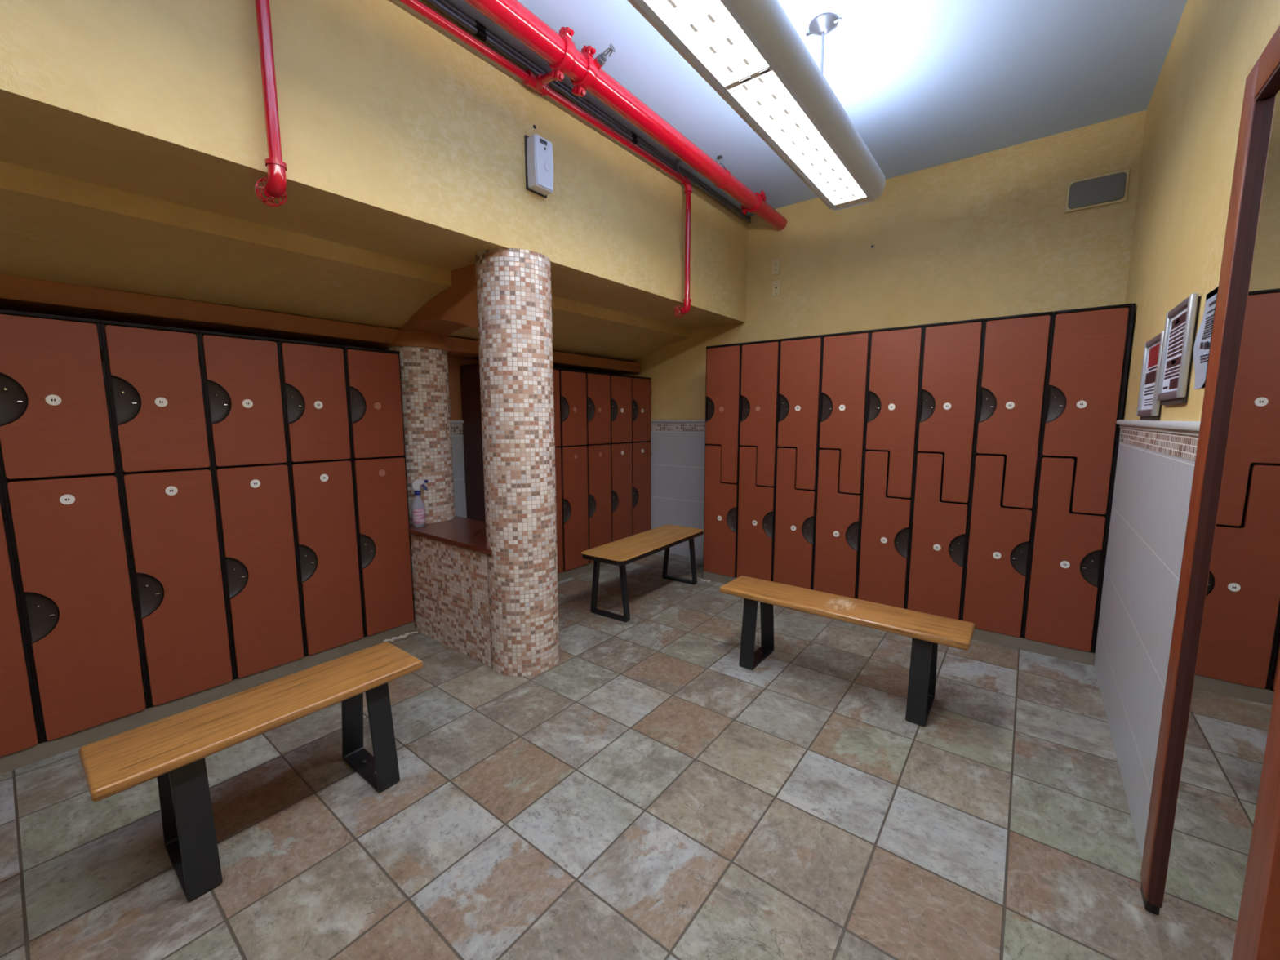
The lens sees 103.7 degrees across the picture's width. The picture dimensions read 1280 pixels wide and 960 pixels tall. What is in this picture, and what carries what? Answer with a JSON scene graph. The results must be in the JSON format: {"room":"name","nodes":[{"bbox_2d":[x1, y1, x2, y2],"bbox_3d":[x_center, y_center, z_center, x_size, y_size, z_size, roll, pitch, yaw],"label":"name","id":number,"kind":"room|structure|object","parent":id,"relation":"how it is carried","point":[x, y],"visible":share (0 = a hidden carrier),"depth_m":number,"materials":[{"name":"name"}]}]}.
{"room":"changing room","nodes":[
{"label":"changing room","id":0,"kind":"room"},
{"bbox_2d":[6,309,610,435],"bbox_3d":[-2.336,-0.489,2.628,0.100,3.010,6.760,5,9,37],"label":"wall","id":1,"kind":"structure","parent":0,"point":[455,363],"depth_m":3.77,"materials":[{"name":"brown paint"}]},
{"bbox_2d":[0,620,414,774],"bbox_3d":[-2.155,0.997,2.591,0.425,0.069,1.835,5,9,37],"label":"baseboard","id":2,"kind":"structure","parent":1,"relation":"attached to","point":[49,748],"depth_m":2.31,"materials":[{"name":"grey tile"}]},
{"bbox_2d":[0,475,42,756],"bbox_3d":[-2.612,0.210,1.887,0.437,1.662,0.304,5,9,37],"label":"locker","id":3,"kind":"object","parent":2,"relation":"on","point":[20,726],"visible":1,"depth_m":1.90,"materials":[{"name":"orange laminate"}]},
{"bbox_2d":[0,309,148,742],"bbox_3d":[-2.425,0.181,2.126,0.437,1.662,0.304,5,9,37],"label":"locker","id":4,"kind":"object","parent":2,"relation":"on","point":[60,473],"visible":1,"depth_m":1.99,"materials":[{"name":"orange laminate"}]},
{"bbox_2d":[99,320,235,707],"bbox_3d":[-2.238,0.151,2.365,0.437,1.662,0.304,5,9,37],"label":"locker","id":5,"kind":"object","parent":2,"relation":"on","point":[154,375],"visible":1,"depth_m":2.22,"materials":[{"name":"orange laminate"}]},
{"bbox_2d":[198,329,305,679],"bbox_3d":[-2.051,0.122,2.605,0.437,1.662,0.304,5,9,37],"label":"locker","id":6,"kind":"object","parent":2,"relation":"on","point":[242,373],"visible":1,"depth_m":2.46,"materials":[{"name":"orange laminate"}]},
{"bbox_2d":[278,338,364,656],"bbox_3d":[-1.865,0.092,2.844,0.437,1.662,0.304,5,9,37],"label":"locker","id":7,"kind":"object","parent":2,"relation":"on","point":[313,374],"visible":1,"depth_m":2.70,"materials":[{"name":"orange laminate"}]},
{"bbox_2d":[344,345,414,636],"bbox_3d":[-1.678,0.063,3.084,0.436,1.662,0.304,5,9,37],"label":"locker","id":8,"kind":"object","parent":2,"relation":"on","point":[373,375],"visible":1,"depth_m":2.94,"materials":[{"name":"orange laminate"}]},
{"bbox_2d":[0,274,640,373],"bbox_3d":[-2.147,-0.809,2.504,0.301,0.095,6.659,5,9,37],"label":"trim","id":9,"kind":"structure","parent":1,"relation":"attached to","point":[16,293],"depth_m":2.41,"materials":[{"name":"brown paint"}]},
{"bbox_2d":[382,330,449,352],"bbox_3d":[-1.449,-0.890,3.257,0.400,0.100,0.400,5,9,37],"label":"trim","id":10,"kind":"structure","parent":1,"relation":"attached to","point":[408,339],"depth_m":3.10,"materials":[{"name":"brown paint"}]},
{"bbox_2d":[450,420,463,435],"bbox_3d":[-2.257,-0.256,2.652,0.030,0.109,6.648,5,9,37],"label":"tile border","id":11,"kind":"object","parent":1,"relation":"attached to","point":[455,429],"depth_m":3.78,"materials":[{"name":"tile"}]},
{"bbox_2d":[451,434,466,518],"bbox_3d":[-2.264,0.402,2.738,0.010,1.215,6.648,5,9,37],"label":"wall tile","id":12,"kind":"structure","parent":1,"relation":"attached to","point":[457,441],"depth_m":3.83,"materials":[{"name":"white tile"}]},
{"bbox_2d":[557,562,608,582],"bbox_3d":[-0.623,0.755,4.555,0.425,0.069,1.840,5,9,37],"label":"baseboard","id":13,"kind":"structure","parent":1,"relation":"attached to","point":[565,575],"depth_m":4.31,"materials":[{"name":"grey tile"}]},
{"bbox_2d":[460,363,485,521],"bbox_3d":[-1.079,-0.032,3.851,0.437,1.662,0.304,5,9,37],"label":"locker","id":14,"kind":"object","parent":13,"relation":"on","point":[469,373],"visible":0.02,"depth_m":3.76,"materials":[{"name":"orange laminate"}]},
{"bbox_2d":[553,367,563,573],"bbox_3d":[-0.893,-0.061,4.090,0.437,1.662,0.304,5,9,37],"label":"locker","id":15,"kind":"object","parent":13,"relation":"on","point":[556,371],"visible":0.09,"depth_m":4.04,"materials":[{"name":"orange laminate"}]},
{"bbox_2d":[559,368,589,571],"bbox_3d":[-0.706,-0.091,4.330,0.436,1.662,0.304,5,9,37],"label":"locker","id":16,"kind":"object","parent":13,"relation":"on","point":[573,387],"visible":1,"depth_m":4.18,"materials":[{"name":"orange laminate"}]},
{"bbox_2d":[586,370,612,563],"bbox_3d":[-0.519,-0.120,4.569,0.436,1.662,0.304,5,9,37],"label":"locker","id":17,"kind":"object","parent":13,"relation":"on","point":[598,388],"visible":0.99,"depth_m":4.42,"materials":[{"name":"orange laminate"}]},
{"bbox_2d":[609,373,632,542],"bbox_3d":[-0.333,-0.150,4.809,0.437,1.662,0.304,5,9,37],"label":"locker","id":18,"kind":"object","parent":13,"relation":"on","point":[620,385],"visible":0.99,"depth_m":4.66,"materials":[{"name":"orange laminate"}]},
{"bbox_2d":[631,375,651,535],"bbox_3d":[-0.146,-0.179,5.048,0.437,1.662,0.304,5,9,37],"label":"locker","id":19,"kind":"object","parent":13,"relation":"on","point":[641,386],"visible":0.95,"depth_m":4.89,"materials":[{"name":"orange laminate"}]},
{"bbox_2d":[0,0,747,361],"bbox_3d":[-1.702,-1.355,2.090,1.430,1.162,6.660,5,9,37],"label":"ceiling","id":20,"kind":"structure","parent":0,"point":[134,148],"depth_m":1.95,"materials":[{"name":"yellow paint"}]},
{"bbox_2d":[398,263,477,337],"bbox_3d":[-1.141,-0.983,3.018,1.216,0.388,0.270,5,9,37],"label":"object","id":21,"kind":"object","parent":20,"relation":"attached to","point":[454,308],"visible":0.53,"depth_m":2.77,"materials":[{"name":"brown paint"}]},
{"bbox_2d":[524,133,553,198],"bbox_3d":[-0.480,-1.516,2.424,0.074,0.242,0.128,5,9,37],"label":"air freshener","id":22,"kind":"object","parent":20,"relation":"attached to","point":[539,160],"visible":1,"depth_m":2.39,"materials":[{"name":"white plastic"}]},
{"bbox_2d":[425,0,751,223],"bbox_3d":[-1.118,-1.831,1.583,0.030,0.031,6.649,5,9,37],"label":"conduit","id":23,"kind":"object","parent":20,"relation":"attached to","point":[477,32],"visible":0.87,"depth_m":2.50,"materials":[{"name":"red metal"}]},
{"bbox_2d":[0,551,1163,959],"bbox_3d":[-0.760,1.192,1.670,4.002,0.100,6.860,5,9,37],"label":"floor","id":24,"kind":"structure","parent":0,"point":[648,793],"depth_m":1.68,"materials":[{"name":"tile"}]},
{"bbox_2d":[78,641,422,902],"bbox_3d":[-1.198,0.927,1.687,0.306,0.424,0.862,5,9,37],"label":"bench","id":25,"kind":"object","parent":24,"relation":"on","point":[173,749],"visible":1,"depth_m":1.54,"materials":[{"name":"brown wood"}]},
{"bbox_2d":[382,631,417,642],"bbox_3d":[-1.466,0.962,3.083,0.044,0.026,0.206,5,9,37],"label":"strip","id":26,"kind":"object","parent":24,"relation":"on","point":[406,634],"visible":0.94,"depth_m":3.08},
{"bbox_2d":[408,515,492,666],"bbox_3d":[-1.135,0.625,3.168,1.281,0.664,0.415,5,9,37],"label":"tiled half wall","id":27,"kind":"structure","parent":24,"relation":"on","point":[450,572],"depth_m":2.90,"materials":[{"name":"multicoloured tile"}]},
{"bbox_2d":[384,346,454,524],"bbox_3d":[-1.448,-0.289,3.330,0.372,1.110,0.372,5,9,37],"label":"pillar","id":28,"kind":"structure","parent":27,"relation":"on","point":[424,380],"depth_m":3.19,"materials":[{"name":"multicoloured tile"}]},
{"bbox_2d":[411,479,428,527],"bbox_3d":[-1.372,0.144,3.142,0.104,0.296,0.076,0,7,-2],"label":"spray bottle","id":29,"kind":"object","parent":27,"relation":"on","point":[418,505],"visible":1,"depth_m":3.12,"materials":[{"name":"white plastic"}]},
{"bbox_2d":[469,526,483,536],"bbox_3d":[-0.970,0.305,2.986,0.028,0.013,0.200,0,7,-1],"label":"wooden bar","id":30,"kind":"object","parent":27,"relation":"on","point":[477,531],"visible":1,"depth_m":2.97,"materials":[{"name":"brown wood"}]},
{"bbox_2d":[475,248,559,676],"bbox_3d":[-0.639,-0.056,2.678,0.372,2.133,0.372,5,9,37],"label":"pillar","id":31,"kind":"structure","parent":24,"relation":"on","point":[513,288],"depth_m":2.52,"materials":[{"name":"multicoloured tile"}]},
{"bbox_2d":[581,524,703,622],"bbox_3d":[0.061,0.664,3.762,0.370,0.438,1.130,5,9,35],"label":"bench","id":32,"kind":"object","parent":24,"relation":"on","point":[621,553],"visible":1,"depth_m":3.54,"materials":[{"name":"brown wood"}]},
{"bbox_2d":[719,575,974,726],"bbox_3d":[0.976,0.823,2.545,1.158,0.416,0.293,5,9,37],"label":"bench","id":33,"kind":"object","parent":24,"relation":"on","point":[927,631],"visible":1,"depth_m":2.40,"materials":[{"name":"brown wood"}]},
{"bbox_2d":[1140,25,1279,959],"bbox_3d":[1.206,0.149,1.004,0.034,2.128,0.756,5,9,37],"label":"wall mirror","id":34,"kind":"object","parent":24,"relation":"on","point":[1210,873],"visible":1,"depth_m":1.06,"materials":[{"name":"brown wood"}]},
{"bbox_2d":[446,0,1186,216],"bbox_3d":[-0.765,-1.895,1.293,4.002,0.100,6.860,5,9,37],"label":"ceiling","id":35,"kind":"structure","parent":0,"point":[924,84],"depth_m":2.43,"materials":[{"name":"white paint"}]},
{"bbox_2d":[437,0,751,219],"bbox_3d":[-1.123,-1.858,1.583,0.030,0.031,6.649,5,9,37],"label":"conduit","id":36,"kind":"object","parent":35,"relation":"attached to","point":[474,23],"visible":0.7,"depth_m":2.56,"materials":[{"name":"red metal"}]},
{"bbox_2d":[675,159,680,180],"bbox_3d":[0.249,-2.027,3.289,0.036,0.123,0.032,0,7,-3],"label":"hanger","id":37,"kind":"object","parent":35,"relation":"hanging from","point":[677,161],"visible":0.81,"depth_m":3.28,"materials":[{"name":"metal"}]},
{"bbox_2d":[398,0,692,317],"bbox_3d":[-1.335,-1.306,1.203,0.324,0.896,5.687,5,9,37],"label":"pipe","id":38,"kind":"object","parent":37,"relation":"hanging from","point":[540,82],"visible":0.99,"depth_m":2.42,"materials":[{"name":"red metal"}]},
{"bbox_2d":[254,0,287,206],"bbox_3d":[-1.178,-1.306,1.573,0.122,0.831,0.083,5,9,37],"label":"pipe","id":39,"kind":"object","parent":38,"relation":"attached to","point":[275,187],"visible":1,"depth_m":1.56,"materials":[{"name":"red metal"}]},
{"bbox_2d":[713,155,728,186],"bbox_3d":[0.517,-1.994,3.250,0.115,0.180,0.032,5,9,37],"label":"hanger","id":40,"kind":"object","parent":35,"relation":"hanging from","point":[720,157],"visible":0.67,"depth_m":3.23,"materials":[{"name":"metal"}]},
{"bbox_2d":[464,0,786,231],"bbox_3d":[-0.906,-1.737,1.429,0.193,0.194,6.649,5,9,37],"label":"pipe","id":41,"kind":"object","parent":40,"relation":"hanging from","point":[561,53],"visible":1,"depth_m":2.33,"materials":[{"name":"red metal"}]},
{"bbox_2d":[594,43,615,71],"bbox_3d":[-0.163,-1.865,2.223,0.122,0.071,0.040,5,9,37],"label":"sprinkler","id":42,"kind":"object","parent":41,"relation":"attached to","point":[600,60],"visible":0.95,"depth_m":2.21,"materials":[{"name":"silver metal"}]},
{"bbox_2d":[594,57,602,71],"bbox_3d":[-0.193,-1.857,2.247,0.046,0.049,0.040,5,9,37],"label":"outlet","id":43,"kind":"object","parent":42,"relation":"attached to","point":[598,61],"depth_m":2.23,"materials":[{"name":"red paint"}]},
{"bbox_2d":[627,0,885,210],"bbox_3d":[0.033,-1.583,1.270,0.312,0.514,3.764,5,9,37],"label":"pendant light","id":44,"kind":"object","parent":35,"relation":"hanging from","point":[750,53],"visible":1,"depth_m":1.80,"materials":[{"name":"grey metal"}]},
{"bbox_2d":[617,110,1146,431],"bbox_3d":[1.267,-0.682,4.165,3.902,3.010,0.100,5,9,37],"label":"wall","id":45,"kind":"structure","parent":0,"point":[989,234],"depth_m":3.38,"materials":[{"name":"yellow paint"}]},
{"bbox_2d":[650,431,705,559],"bbox_3d":[1.274,0.218,4.200,3.778,1.215,0.010,5,9,37],"label":"wall tile","id":46,"kind":"structure","parent":45,"relation":"attached to","point":[677,457],"depth_m":4.87,"materials":[{"name":"white tile"}]},
{"bbox_2d":[651,419,705,431],"bbox_3d":[1.267,-0.439,4.112,3.778,0.109,0.030,5,9,37],"label":"tile border","id":47,"kind":"object","parent":45,"relation":"attached to","point":[655,427],"depth_m":4.80,"materials":[{"name":"tile"}]},
{"bbox_2d":[771,258,780,275],"bbox_3d":[1.106,-1.732,4.090,0.070,0.120,0.011,5,9,37],"label":"wall plate","id":48,"kind":"object","parent":45,"relation":"attached to","point":[775,269],"visible":1,"depth_m":4.08,"materials":[{"name":"beige plastic"}]},
{"bbox_2d":[772,280,781,296],"bbox_3d":[1.112,-1.567,4.105,0.070,0.120,0.010,5,9,37],"label":"wall plate","id":49,"kind":"object","parent":45,"relation":"attached to","point":[775,284],"visible":1,"depth_m":4.10,"materials":[{"name":"beige plastic"}]},
{"bbox_2d":[703,570,1094,665],"bbox_3d":[1.647,0.861,3.661,2.440,0.069,0.498,5,9,37],"label":"baseboard","id":50,"kind":"structure","parent":45,"relation":"attached to","point":[1046,649],"depth_m":2.90,"materials":[{"name":"grey tile"}]},
{"bbox_2d":[702,342,741,577],"bbox_3d":[0.790,-0.161,4.191,0.304,1.832,0.493,5,9,37],"label":"locker","id":51,"kind":"object","parent":50,"relation":"on","point":[723,362],"visible":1,"depth_m":4.00,"materials":[{"name":"orange laminate"}]},
{"bbox_2d":[736,338,780,581],"bbox_3d":[1.031,-0.139,4.006,0.304,1.832,0.493,5,9,37],"label":"locker","id":52,"kind":"object","parent":50,"relation":"on","point":[760,360],"visible":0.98,"depth_m":3.81,"materials":[{"name":"orange laminate"}]},
{"bbox_2d":[772,334,822,589],"bbox_3d":[1.272,-0.117,3.821,0.304,1.832,0.493,5,9,37],"label":"locker","id":53,"kind":"object","parent":50,"relation":"on","point":[800,357],"visible":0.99,"depth_m":3.62,"materials":[{"name":"orange laminate"}]},
{"bbox_2d":[812,329,871,598],"bbox_3d":[1.514,-0.094,3.635,0.304,1.832,0.493,5,9,37],"label":"locker","id":54,"kind":"object","parent":50,"relation":"on","point":[845,355],"visible":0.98,"depth_m":3.44,"materials":[{"name":"orange laminate"}]},
{"bbox_2d":[856,324,924,608],"bbox_3d":[1.755,-0.072,3.450,0.304,1.832,0.493,5,9,37],"label":"locker","id":55,"kind":"object","parent":50,"relation":"on","point":[895,353],"visible":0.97,"depth_m":3.25,"materials":[{"name":"orange laminate"}]},
{"bbox_2d":[906,318,984,620],"bbox_3d":[1.996,-0.050,3.264,0.304,1.832,0.493,5,9,37],"label":"locker","id":56,"kind":"object","parent":50,"relation":"on","point":[952,351],"visible":0.96,"depth_m":3.07,"materials":[{"name":"orange laminate"}]},
{"bbox_2d":[960,311,1053,637],"bbox_3d":[2.237,-0.028,3.079,0.304,1.832,0.493,5,9,37],"label":"locker","id":57,"kind":"object","parent":50,"relation":"on","point":[1015,351],"visible":0.99,"depth_m":2.88,"materials":[{"name":"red laminate"}]},
{"bbox_2d":[1022,302,1135,653],"bbox_3d":[2.483,-0.005,2.890,0.316,1.832,0.493,5,9,37],"label":"locker","id":58,"kind":"object","parent":50,"relation":"on","point":[1089,355],"visible":1,"depth_m":2.69,"materials":[{"name":"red laminate"}]},
{"bbox_2d":[1064,168,1130,213],"bbox_3d":[2.632,-1.667,2.900,0.268,0.174,0.022,5,9,37],"label":"wall speaker","id":59,"kind":"object","parent":45,"relation":"attached to","point":[1110,188],"visible":1,"depth_m":2.89,"materials":[{"name":"grey fabric"}]},
{"bbox_2d":[1122,0,1279,421],"bbox_3d":[0.780,-0.208,0.296,0.100,3.010,6.860,5,9,37],"label":"wall","id":60,"kind":"structure","parent":0,"point":[1193,113],"depth_m":1.76,"materials":[{"name":"yellow paint"}]},
{"bbox_2d":[1093,441,1195,858],"bbox_3d":[2.110,0.462,2.196,0.010,1.215,2.155,5,9,37],"label":"wall tile","id":61,"kind":"structure","parent":60,"relation":"attached to","point":[1151,497],"depth_m":1.80,"materials":[{"name":"white tile"}]},
{"bbox_2d":[1136,330,1164,420],"bbox_3d":[2.007,-0.397,1.972,0.024,0.322,0.365,5,9,37],"label":"poster frame","id":62,"kind":"object","parent":60,"relation":"attached to","point":[1148,408],"visible":0.92,"depth_m":1.98,"materials":[{"name":"silver metal"}]},
{"bbox_2d":[1141,341,1159,409],"bbox_3d":[2.007,-0.405,1.971,0.002,0.262,0.321,5,9,37],"label":"poster","id":63,"kind":"object","parent":62,"relation":"on","point":[1152,348],"depth_m":2.01,"materials":[{"name":"white paper"}]},
{"bbox_2d":[1115,419,1200,461],"bbox_3d":[2.101,-0.197,2.122,0.030,0.109,2.155,5,9,37],"label":"tile border","id":64,"kind":"object","parent":60,"relation":"attached to","point":[1184,446],"depth_m":1.69,"materials":[{"name":"tile"}]},
{"bbox_2d":[1155,293,1200,404],"bbox_3d":[1.769,-0.415,1.659,0.024,0.326,0.355,5,9,37],"label":"poster frame","id":65,"kind":"object","parent":60,"relation":"attached to","point":[1181,322],"visible":1,"depth_m":1.62,"materials":[{"name":"silver metal"}]},
{"bbox_2d":[1162,306,1187,392],"bbox_3d":[1.768,-0.423,1.659,0.002,0.266,0.311,5,9,37],"label":"poster","id":66,"kind":"object","parent":65,"relation":"on","point":[1175,321],"depth_m":1.69,"materials":[{"name":"white paper"}]},
{"bbox_2d":[1193,286,1218,389],"bbox_3d":[1.556,-0.389,1.378,0.012,0.268,0.224,5,9,37],"label":"notice sheet","id":67,"kind":"object","parent":60,"relation":"attached to","point":[1202,347],"visible":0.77,"depth_m":1.42,"materials":[{"name":"white paper"}]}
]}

